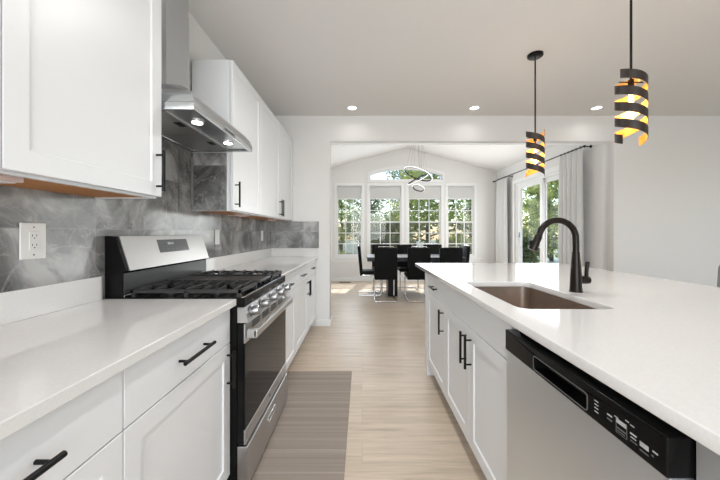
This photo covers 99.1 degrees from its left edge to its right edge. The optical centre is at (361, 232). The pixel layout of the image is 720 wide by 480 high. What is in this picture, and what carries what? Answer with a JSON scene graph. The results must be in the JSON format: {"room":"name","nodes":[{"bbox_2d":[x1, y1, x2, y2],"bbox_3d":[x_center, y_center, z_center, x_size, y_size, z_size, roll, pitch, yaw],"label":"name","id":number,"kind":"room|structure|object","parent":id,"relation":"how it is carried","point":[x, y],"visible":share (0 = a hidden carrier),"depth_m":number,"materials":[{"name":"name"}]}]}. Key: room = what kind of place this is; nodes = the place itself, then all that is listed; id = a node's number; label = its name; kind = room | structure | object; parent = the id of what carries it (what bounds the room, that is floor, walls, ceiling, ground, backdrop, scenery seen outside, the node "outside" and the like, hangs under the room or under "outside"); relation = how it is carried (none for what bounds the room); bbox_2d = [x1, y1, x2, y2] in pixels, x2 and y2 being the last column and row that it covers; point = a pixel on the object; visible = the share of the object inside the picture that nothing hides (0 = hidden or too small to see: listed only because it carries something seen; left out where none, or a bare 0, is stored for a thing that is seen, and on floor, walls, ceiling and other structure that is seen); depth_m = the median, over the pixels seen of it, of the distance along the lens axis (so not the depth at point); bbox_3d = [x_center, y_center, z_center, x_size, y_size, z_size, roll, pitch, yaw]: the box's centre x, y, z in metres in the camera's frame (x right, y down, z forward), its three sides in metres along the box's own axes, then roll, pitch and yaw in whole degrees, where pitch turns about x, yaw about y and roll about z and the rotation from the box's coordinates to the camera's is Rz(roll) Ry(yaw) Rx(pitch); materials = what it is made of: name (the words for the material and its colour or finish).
{"room":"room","nodes":[
{"label":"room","id":0,"kind":"room"},
{"bbox_2d":[101,11,225,298],"bbox_3d":[-1.270,-0.157,2.278,0.150,2.740,10.956,0,0,0],"label":"wall","id":1,"kind":"structure","parent":0,"point":[201,47],"depth_m":2.22,"materials":[{"name":"white paint"}]},
{"bbox_2d":[0,0,0,167],"bbox_3d":[-1.040,-0.680,0.460,0.287,1.054,0.609,0,0,0],"label":"upper cabinet","id":2,"kind":"object","parent":1,"relation":"attached to","point":[0,0],"visible":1,"depth_m":0.76,"materials":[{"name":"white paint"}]},
{"bbox_2d":[0,174,23,182],"bbox_3d":[-0.983,-0.147,0.655,0.075,0.020,0.410,0,0,0],"label":"light","id":3,"kind":"object","parent":2,"relation":"attached to","point":[3,178],"visible":0.93,"depth_m":0.83,"materials":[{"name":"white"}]},
{"bbox_2d":[0,0,165,198],"bbox_3d":[-1.021,-0.680,1.071,0.326,1.054,0.610,0,0,0],"label":"upper cabinet","id":4,"kind":"object","parent":1,"relation":"attached to","point":[81,79],"visible":1,"depth_m":1.01,"materials":[{"name":"white paint"}]},
{"bbox_2d":[0,138,318,292],"bbox_3d":[-0.878,-0.211,2.075,0.634,0.812,3.850,0,0,0],"label":"backsplash","id":5,"kind":"structure","parent":1,"relation":"attached to","point":[77,226],"depth_m":1.40,"materials":[{"name":"grey stone"}]},
{"bbox_2d":[19,223,45,259],"bbox_3d":[-1.180,0.029,1.103,0.008,0.130,0.088,0,0,0],"label":"wall outlet","id":6,"kind":"object","parent":5,"relation":"attached to","point":[32,236],"visible":1,"depth_m":1.10,"materials":[{"name":"white plastic"}]},
{"bbox_2d":[29,232,38,250],"bbox_3d":[-1.178,0.029,1.103,0.003,0.068,0.034,0,0,0],"label":"receptacle","id":7,"kind":"object","parent":6,"relation":"attached to","point":[33,236],"depth_m":1.10,"materials":[{"name":"grey plastic"}]},
{"bbox_2d":[215,229,219,244],"bbox_3d":[-1.181,0.033,2.505,0.008,0.122,0.078,0,0,0],"label":"wall outlet","id":8,"kind":"object","parent":5,"relation":"attached to","point":[217,232],"visible":1,"depth_m":2.50,"materials":[{"name":"white plastic"}]},
{"bbox_2d":[161,0,251,151],"bbox_3d":[-0.971,-1.043,1.756,0.426,0.967,0.736,0,0,0],"label":"range hood","id":9,"kind":"object","parent":1,"relation":"attached to","point":[187,122],"visible":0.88,"depth_m":1.69,"materials":[{"name":"silver metal"}]},
{"bbox_2d":[191,60,260,215],"bbox_3d":[-1.021,-0.680,2.426,0.326,1.054,0.598,0,0,0],"label":"upper cabinet","id":10,"kind":"object","parent":1,"relation":"attached to","point":[225,183],"visible":0.92,"depth_m":2.14,"materials":[{"name":"white paint"}]},
{"bbox_2d":[234,213,247,216],"bbox_3d":[-0.985,-0.147,2.505,0.070,0.020,0.110,0,0,0],"label":"light","id":11,"kind":"object","parent":10,"relation":"attached to","point":[235,214],"visible":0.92,"depth_m":2.45,"materials":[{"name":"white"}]},
{"bbox_2d":[238,98,292,220],"bbox_3d":[-1.021,-0.680,3.361,0.326,1.054,1.269,0,0,0],"label":"upper cabinet","id":12,"kind":"object","parent":1,"relation":"attached to","point":[276,144],"visible":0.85,"depth_m":3.21,"materials":[{"name":"white paint"}]},
{"bbox_2d":[331,278,423,280],"bbox_3d":[1.103,1.170,5.975,4.592,0.085,3.560,0,0,0],"label":"baseboard","id":13,"kind":"structure","parent":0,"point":[332,279],"depth_m":7.74,"materials":[{"name":"white paint"}]},
{"bbox_2d":[286,281,486,479],"bbox_3d":[2.650,1.273,2.250,8.100,0.120,11.300,0,0,0],"label":"floor","id":14,"kind":"structure","parent":0,"point":[402,425],"depth_m":2.42,"materials":[{"name":"brown wood"}]},
{"bbox_2d":[0,371,122,479],"bbox_3d":[-0.877,0.773,0.488,0.626,0.878,0.575,0,0,0],"label":"base cabinet","id":15,"kind":"object","parent":14,"relation":"on","point":[82,438],"visible":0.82,"depth_m":0.65,"materials":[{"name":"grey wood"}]},
{"bbox_2d":[0,276,235,440],"bbox_3d":[-0.884,0.264,0.781,0.618,0.136,1.252,0,0,0],"label":"countertop","id":16,"kind":"structure","parent":15,"relation":"on","point":[59,342],"depth_m":0.90,"materials":[{"name":"white stone"}]},
{"bbox_2d":[121,309,235,479],"bbox_3d":[-0.877,0.773,1.089,0.626,0.878,0.626,0,0,0],"label":"base cabinet","id":17,"kind":"object","parent":14,"relation":"on","point":[176,399],"visible":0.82,"depth_m":1.04,"materials":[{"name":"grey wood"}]},
{"bbox_2d":[105,235,292,479],"bbox_3d":[-0.839,0.613,1.790,0.706,1.198,0.756,0,0,0],"label":"gas range","id":18,"kind":"object","parent":14,"relation":"on","point":[148,266],"visible":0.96,"depth_m":1.55,"materials":[{"name":"silver metal"}]},
{"bbox_2d":[124,275,284,306],"bbox_3d":[-0.821,0.321,1.790,0.559,0.043,0.756,0,0,0],"label":"cooktop","id":19,"kind":"object","parent":18,"relation":"in","point":[250,297],"depth_m":1.50,"materials":[{"name":"black metal"}]},
{"bbox_2d":[285,271,295,372],"bbox_3d":[-0.877,0.773,2.483,0.626,0.878,0.613,0,0,0],"label":"base cabinet","id":20,"kind":"object","parent":14,"relation":"on","point":[290,279],"visible":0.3,"depth_m":2.62,"materials":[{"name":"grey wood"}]},
{"bbox_2d":[251,371,351,479],"bbox_3d":[-0.364,1.208,1.714,0.552,0.007,1.928,0,0,0],"label":"runner rug","id":21,"kind":"object","parent":14,"relation":"on","point":[308,439],"visible":0.96,"depth_m":1.86,"materials":[{"name":"beige fabric"}]},
{"bbox_2d":[296,260,315,351],"bbox_3d":[-0.877,0.773,3.393,0.626,0.878,1.205,0,0,0],"label":"base cabinet","id":22,"kind":"object","parent":14,"relation":"on","point":[306,275],"visible":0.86,"depth_m":3.27,"materials":[{"name":"white wood"}]},
{"bbox_2d":[206,248,317,276],"bbox_3d":[-0.884,0.264,3.085,0.618,0.136,1.826,0,0,0],"label":"countertop","id":23,"kind":"structure","parent":22,"relation":"on","point":[288,261],"depth_m":3.04,"materials":[{"name":"white stone"}]},
{"bbox_2d":[357,244,382,295],"bbox_3d":[0.159,0.721,6.100,0.492,0.980,0.400,0,0,0],"label":"dining chair","id":24,"kind":"object","parent":14,"relation":"on","point":[362,271],"visible":0.76,"depth_m":5.90,"materials":[{"name":"black leather"}]},
{"bbox_2d":[372,243,389,290],"bbox_3d":[0.420,0.721,6.611,0.400,0.980,0.492,0,0,0],"label":"dining chair","id":25,"kind":"object","parent":14,"relation":"on","point":[376,245],"visible":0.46,"depth_m":6.79,"materials":[{"name":"black leather"}]},
{"bbox_2d":[374,246,397,301],"bbox_3d":[0.420,0.721,5.589,0.400,0.980,0.492,0,0,0],"label":"dining chair","id":26,"kind":"object","parent":14,"relation":"on","point":[385,259],"visible":1,"depth_m":5.37,"materials":[{"name":"black leather"}]},
{"bbox_2d":[397,243,418,290],"bbox_3d":[0.980,0.721,6.611,0.400,0.980,0.492,0,0,0],"label":"dining chair","id":27,"kind":"object","parent":14,"relation":"on","point":[402,247],"visible":0.61,"depth_m":6.78,"materials":[{"name":"black leather"}]},
{"bbox_2d":[367,254,465,295],"bbox_3d":[1.010,0.831,6.100,1.820,0.761,0.880,0,0,0],"label":"dining table","id":28,"kind":"object","parent":14,"relation":"on","point":[370,257],"visible":0.38,"depth_m":5.86,"materials":[{"name":"wood"}]},
{"bbox_2d":[404,246,430,301],"bbox_3d":[1.000,0.721,5.589,0.400,0.980,0.492,0,0,0],"label":"dining chair","id":29,"kind":"object","parent":14,"relation":"on","point":[414,255],"visible":0.7,"depth_m":5.36,"materials":[{"name":"black leather"}]},
{"bbox_2d":[425,273,433,375],"bbox_3d":[1.107,0.773,1.455,1.106,0.878,2.490,0,0,0],"label":"panel","id":30,"kind":"object","parent":14,"relation":"on","point":[428,370],"visible":0.16,"depth_m":2.64,"materials":[{"name":"white paint"}]},
{"bbox_2d":[423,243,441,253],"bbox_3d":[1.570,0.721,6.611,0.400,0.980,0.492,0,0,0],"label":"dining chair","id":31,"kind":"object","parent":14,"relation":"on","point":[435,247],"visible":0.2,"depth_m":6.79,"materials":[{"name":"black leather"}]},
{"bbox_2d":[428,274,444,395],"bbox_3d":[0.849,0.773,2.332,0.662,0.878,0.549,0,0,0],"label":"base cabinet","id":32,"kind":"object","parent":14,"relation":"on","point":[436,289],"visible":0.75,"depth_m":2.29,"materials":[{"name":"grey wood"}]},
{"bbox_2d":[439,246,462,262],"bbox_3d":[1.560,0.721,5.589,0.400,0.980,0.492,0,0,0],"label":"dining chair","id":33,"kind":"object","parent":14,"relation":"on","point":[446,255],"visible":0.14,"depth_m":5.35,"materials":[{"name":"black leather"}]},
{"bbox_2d":[461,244,469,262],"bbox_3d":[1.841,0.721,6.100,0.492,0.980,0.400,0,0,0],"label":"dining chair","id":34,"kind":"object","parent":14,"relation":"on","point":[466,249],"visible":0.13,"depth_m":5.92,"materials":[{"name":"black leather"}]},
{"bbox_2d":[445,285,514,479],"bbox_3d":[0.849,0.773,1.599,0.662,0.878,0.915,0,0,0],"label":"base cabinet","id":35,"kind":"object","parent":14,"relation":"on","point":[475,338],"visible":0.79,"depth_m":1.47,"materials":[{"name":"white paint"}]},
{"bbox_2d":[506,329,695,479],"bbox_3d":[0.840,0.778,0.836,0.621,0.867,0.604,0,0,0],"label":"dishwasher","id":36,"kind":"object","parent":14,"relation":"on","point":[564,423],"visible":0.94,"depth_m":0.77,"materials":[{"name":"silver metal"}]},
{"bbox_2d":[696,441,719,479],"bbox_3d":[0.868,0.773,0.370,0.624,0.878,0.320,0,0,0],"label":"base cabinet","id":37,"kind":"object","parent":14,"relation":"on","point":[707,461],"visible":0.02,"depth_m":0.51,"materials":[{"name":"grey wood"}]},
{"bbox_2d":[717,265,719,286],"bbox_3d":[2.247,0.704,1.877,0.474,1.018,0.435,0,0,0],"label":"bar stool","id":38,"kind":"object","parent":14,"relation":"on","point":[718,276],"visible":0.03,"depth_m":2.08,"materials":[{"name":"grey fabric"}]},
{"bbox_2d":[331,148,496,277],"bbox_3d":[1.103,-0.472,7.831,4.595,3.370,0.150,0,0,0],"label":"wall","id":39,"kind":"structure","parent":0,"point":[356,171],"depth_m":7.76,"materials":[{"name":"white paint"}]},
{"bbox_2d":[335,183,363,257],"bbox_3d":[-0.319,-0.309,7.816,0.747,1.893,0.150,0,0,0],"label":"window","id":40,"kind":"structure","parent":39,"relation":"in","point":[337,255],"depth_m":7.74,"materials":[{"name":"white paint"}]},
{"bbox_2d":[338,186,360,198],"bbox_3d":[-0.319,-1.025,7.786,0.595,0.310,0.044,0,0,0],"label":"roller shade","id":41,"kind":"object","parent":40,"relation":"attached to","point":[344,192],"visible":1,"depth_m":7.77,"materials":[{"name":"grey fabric"}]},
{"bbox_2d":[367,183,403,253],"bbox_3d":[0.591,-0.309,7.816,0.925,1.893,0.150,0,0,0],"label":"window","id":42,"kind":"structure","parent":39,"relation":"in","point":[368,184],"depth_m":7.74,"materials":[{"name":"white paint"}]},
{"bbox_2d":[370,186,400,198],"bbox_3d":[0.591,-1.025,7.786,0.773,0.310,0.044,0,0,0],"label":"roller shade","id":43,"kind":"object","parent":42,"relation":"attached to","point":[376,192],"visible":1,"depth_m":7.77,"materials":[{"name":"grey fabric"}]},
{"bbox_2d":[368,166,443,181],"bbox_3d":[1.110,-1.495,7.811,1.940,0.415,0.140,0,0,0],"label":"window","id":44,"kind":"structure","parent":39,"relation":"in","point":[441,174],"depth_m":7.74,"materials":[{"name":"white paint"}]},
{"bbox_2d":[331,258,481,261],"bbox_3d":[1.110,0.687,7.731,3.820,0.092,0.049,0,0,0],"label":"trim","id":45,"kind":"structure","parent":39,"relation":"attached to","point":[332,259],"depth_m":7.71,"materials":[{"name":"white paint"}]},
{"bbox_2d":[406,183,443,247],"bbox_3d":[1.585,-0.309,7.816,0.944,1.893,0.150,0,0,0],"label":"window","id":46,"kind":"structure","parent":39,"relation":"in","point":[441,200],"depth_m":7.74,"materials":[{"name":"white paint"}]},
{"bbox_2d":[409,186,439,198],"bbox_3d":[1.585,-1.025,7.786,0.792,0.310,0.044,0,0,0],"label":"roller shade","id":47,"kind":"object","parent":46,"relation":"attached to","point":[430,192],"visible":0.96,"depth_m":7.77,"materials":[{"name":"grey fabric"}]},
{"bbox_2d":[446,183,476,257],"bbox_3d":[2.501,-0.309,7.816,0.780,1.893,0.150,0,0,0],"label":"window","id":48,"kind":"structure","parent":39,"relation":"in","point":[473,210],"depth_m":7.74,"materials":[{"name":"white paint"}]},
{"bbox_2d":[448,186,472,198],"bbox_3d":[2.501,-1.025,7.786,0.628,0.310,0.044,0,0,0],"label":"roller shade","id":49,"kind":"object","parent":48,"relation":"attached to","point":[454,192],"visible":1,"depth_m":7.77,"materials":[{"name":"grey fabric"}]},
{"bbox_2d":[331,145,553,171],"bbox_3d":[1.127,-1.875,6.048,4.945,0.765,3.716,0,0,0],"label":"ceiling","id":50,"kind":"structure","parent":0,"point":[495,158],"depth_m":7.00,"materials":[{"name":"white paint"}]},
{"bbox_2d":[404,146,431,191],"bbox_3d":[1.115,-1.481,6.100,0.550,1.309,0.589,0,0,0],"label":"ring chandelier","id":51,"kind":"object","parent":50,"relation":"hanging from","point":[425,175],"visible":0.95,"depth_m":6.13,"materials":[{"name":"white paint"}]},
{"bbox_2d":[188,0,719,115],"bbox_3d":[2.652,-1.577,0.350,7.995,0.100,7.300,0,0,0],"label":"ceiling","id":52,"kind":"structure","parent":0,"point":[301,57],"depth_m":2.60,"materials":[{"name":"white paint"}]},
{"bbox_2d":[346,105,357,109],"bbox_3d":[-0.120,-1.524,3.740,0.140,0.006,0.140,0,0,0],"label":"recessed light","id":53,"kind":"object","parent":52,"relation":"in","point":[351,107],"visible":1,"depth_m":3.73,"materials":[{"name":"white paint"}]},
{"bbox_2d":[468,105,480,109],"bbox_3d":[1.370,-1.524,3.740,0.140,0.006,0.140,0,0,0],"label":"recessed light","id":54,"kind":"object","parent":52,"relation":"in","point":[475,107],"visible":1,"depth_m":3.73,"materials":[{"name":"white paint"}]},
{"bbox_2d":[526,50,544,176],"bbox_3d":[1.482,-1.002,2.627,0.142,1.050,0.142,0,0,0],"label":"pendant light","id":55,"kind":"object","parent":52,"relation":"hanging from","point":[534,137],"visible":1,"depth_m":2.61,"materials":[{"name":"black metal"}]},
{"bbox_2d":[590,105,603,109],"bbox_3d":[2.860,-1.524,3.740,0.140,0.006,0.140,0,0,0],"label":"recessed light","id":56,"kind":"object","parent":52,"relation":"in","point":[598,107],"visible":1,"depth_m":3.73,"materials":[{"name":"white paint"}]},
{"bbox_2d":[614,0,647,145],"bbox_3d":[1.493,-1.007,1.704,0.142,1.040,0.142,0,0,0],"label":"pendant light","id":57,"kind":"object","parent":52,"relation":"hanging from","point":[626,120],"visible":1,"depth_m":1.68,"materials":[{"name":"black metal"}]},
{"bbox_2d":[271,116,719,325],"bbox_3d":[2.652,-0.587,4.095,7.695,3.600,0.190,0,0,0],"label":"wall partition","id":58,"kind":"structure","parent":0,"point":[661,195],"depth_m":4.00,"materials":[{"name":"white paint"}]},
{"bbox_2d":[316,316,331,325],"bbox_3d":[2.950,1.170,4.088,7.100,0.085,0.203,0,0,0],"label":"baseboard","id":59,"kind":"structure","parent":58,"relation":"attached to","point":[318,322],"depth_m":3.99,"materials":[{"name":"white paint"}]},
{"bbox_2d":[497,145,601,268],"bbox_3d":[3.475,-0.167,6.048,0.150,2.759,3.716,0,0,0],"label":"wall","id":60,"kind":"structure","parent":0,"point":[592,157],"depth_m":4.63,"materials":[{"name":"white paint"}]},
{"bbox_2d":[513,165,558,262],"bbox_3d":[3.462,0.023,5.900,0.157,2.380,2.000,0,0,0],"label":"door","id":61,"kind":"structure","parent":60,"relation":"in","point":[540,179],"depth_m":6.24,"materials":[{"name":"white paint"}]},
{"bbox_2d":[493,145,591,181],"bbox_3d":[3.332,-1.284,6.103,0.135,0.044,3.167,0,0,0],"label":"curtain rod","id":62,"kind":"object","parent":60,"relation":"attached to","point":[590,146],"visible":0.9,"depth_m":5.27,"materials":[{"name":"black metal"}]},
{"bbox_2d":[496,177,507,262],"bbox_3d":[3.286,-0.055,7.225,0.074,2.496,0.518,0,0,0],"label":"curtain","id":63,"kind":"object","parent":62,"relation":"hanging from","point":[501,191],"visible":0.84,"depth_m":7.22,"materials":[{"name":"white fabric"}]},
{"bbox_2d":[558,146,583,266],"bbox_3d":[3.286,-0.055,4.840,0.074,2.496,0.548,0,0,0],"label":"curtain","id":64,"kind":"object","parent":62,"relation":"hanging from","point":[570,192],"visible":0.75,"depth_m":4.84,"materials":[{"name":"white fabric"}]},
{"bbox_2d":[415,263,719,454],"bbox_3d":[1.258,0.317,1.643,1.453,0.030,2.875,0,0,0],"label":"countertop","id":65,"kind":"structure","parent":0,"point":[655,342],"depth_m":0.97,"materials":[{"name":"white stone"}]},
{"bbox_2d":[476,287,594,308],"bbox_3d":[0.827,0.441,1.560,0.430,0.216,0.720,0,0,0],"label":"sink","id":66,"kind":"object","parent":65,"relation":"in","point":[521,297],"visible":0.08,"depth_m":1.86,"materials":[{"name":"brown metal"}]},
{"bbox_2d":[528,217,591,292],"bbox_3d":[1.012,0.111,1.576,0.313,0.381,0.062,0,0,0],"label":"kitchen faucet","id":67,"kind":"object","parent":65,"relation":"on","point":[576,278],"visible":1,"depth_m":1.56,"materials":[{"name":"black metal"}]},
{"label":"outside","id":68,"kind":"structure","parent":0,"visible":0},
{"bbox_2d":[338,240,557,262],"bbox_3d":[0.000,2.213,35.000,120.000,0.200,110.000,0,0,0],"label":"ground","id":69,"kind":"structure","parent":68,"point":[349,247],"depth_m":44.73,"materials":[{"name":"white"}]},
{"bbox_2d":[338,227,350,253],"bbox_3d":[-1.718,0.848,13.089,2.803,2.604,1.904,0,0,-36],"label":"shrub","id":70,"kind":"object","parent":69,"relation":"on","point":[342,236],"visible":0.02,"depth_m":12.97,"materials":[{"name":"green plant"}]},
{"bbox_2d":[338,199,359,251],"bbox_3d":[-2.126,-1.517,33.349,6.317,7.271,4.902,0,0,9],"label":"tree","id":71,"kind":"object","parent":69,"relation":"on","point":[341,214],"visible":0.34,"depth_m":32.75,"materials":[{"name":"green plant"}]},
{"bbox_2d":[341,175,392,251],"bbox_3d":[0.577,-1.134,22.876,5.070,6.506,4.571,0,0,-43],"label":"tree","id":72,"kind":"object","parent":69,"relation":"on","point":[374,206],"visible":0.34,"depth_m":22.27,"materials":[{"name":"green plant"}]},
{"bbox_2d":[357,211,417,253],"bbox_3d":[1.198,0.542,13.372,2.623,3.185,2.300,0,0,31],"label":"shrub","id":73,"kind":"object","parent":69,"relation":"on","point":[390,232],"visible":0.31,"depth_m":13.09,"materials":[{"name":"green plant"}]},
{"bbox_2d":[378,170,438,236],"bbox_3d":[4.951,-2.800,31.311,9.108,9.836,6.944,0,0,-28],"label":"tree","id":74,"kind":"object","parent":69,"relation":"on","point":[395,172],"visible":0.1,"depth_m":30.41,"materials":[{"name":"green plant"}]},
{"bbox_2d":[375,170,471,242],"bbox_3d":[3.967,-1.985,17.602,7.132,8.209,5.534,0,0,-13],"label":"tree","id":75,"kind":"object","parent":69,"relation":"on","point":[412,202],"visible":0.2,"depth_m":17.36,"materials":[{"name":"green plant"}]},
{"bbox_2d":[436,233,471,253],"bbox_3d":[3.949,1.059,12.489,2.808,2.170,1.906,0,0,-4],"label":"shrub","id":76,"kind":"object","parent":69,"relation":"on","point":[452,239],"visible":0.07,"depth_m":11.94,"materials":[{"name":"green plant"}]},
{"bbox_2d":[458,206,469,237],"bbox_3d":[12.099,-1.416,32.084,4.968,7.071,5.511,0,0,-28],"label":"tree","id":77,"kind":"object","parent":69,"relation":"on","point":[466,230],"visible":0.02,"depth_m":32.10,"materials":[{"name":"green plant"}]},
{"bbox_2d":[410,176,547,240],"bbox_3d":[7.599,-2.993,22.223,9.465,10.222,7.216,0,0,-21],"label":"tree","id":78,"kind":"object","parent":69,"relation":"on","point":[469,205],"visible":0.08,"depth_m":21.98,"materials":[{"name":"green plant"}]},
{"bbox_2d":[523,225,557,262],"bbox_3d":[6.713,0.766,12.952,2.300,2.730,2.623,0,0,-28],"label":"shrub","id":79,"kind":"object","parent":69,"relation":"on","point":[529,256],"visible":0.16,"depth_m":12.39,"materials":[{"name":"green plant"}]},
{"bbox_2d":[523,182,558,257],"bbox_3d":[9.755,-0.485,16.852,4.521,5.204,3.508,0,0,-13],"label":"tree","id":80,"kind":"object","parent":69,"relation":"on","point":[533,204],"visible":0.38,"depth_m":16.45,"materials":[{"name":"green plant"}]},
{"bbox_2d":[523,180,558,260],"bbox_3d":[14.247,-1.776,23.788,6.768,7.790,5.252,0,0,-45],"label":"tree","id":81,"kind":"object","parent":69,"relation":"on","point":[553,193],"visible":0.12,"depth_m":23.04,"materials":[{"name":"green plant"}]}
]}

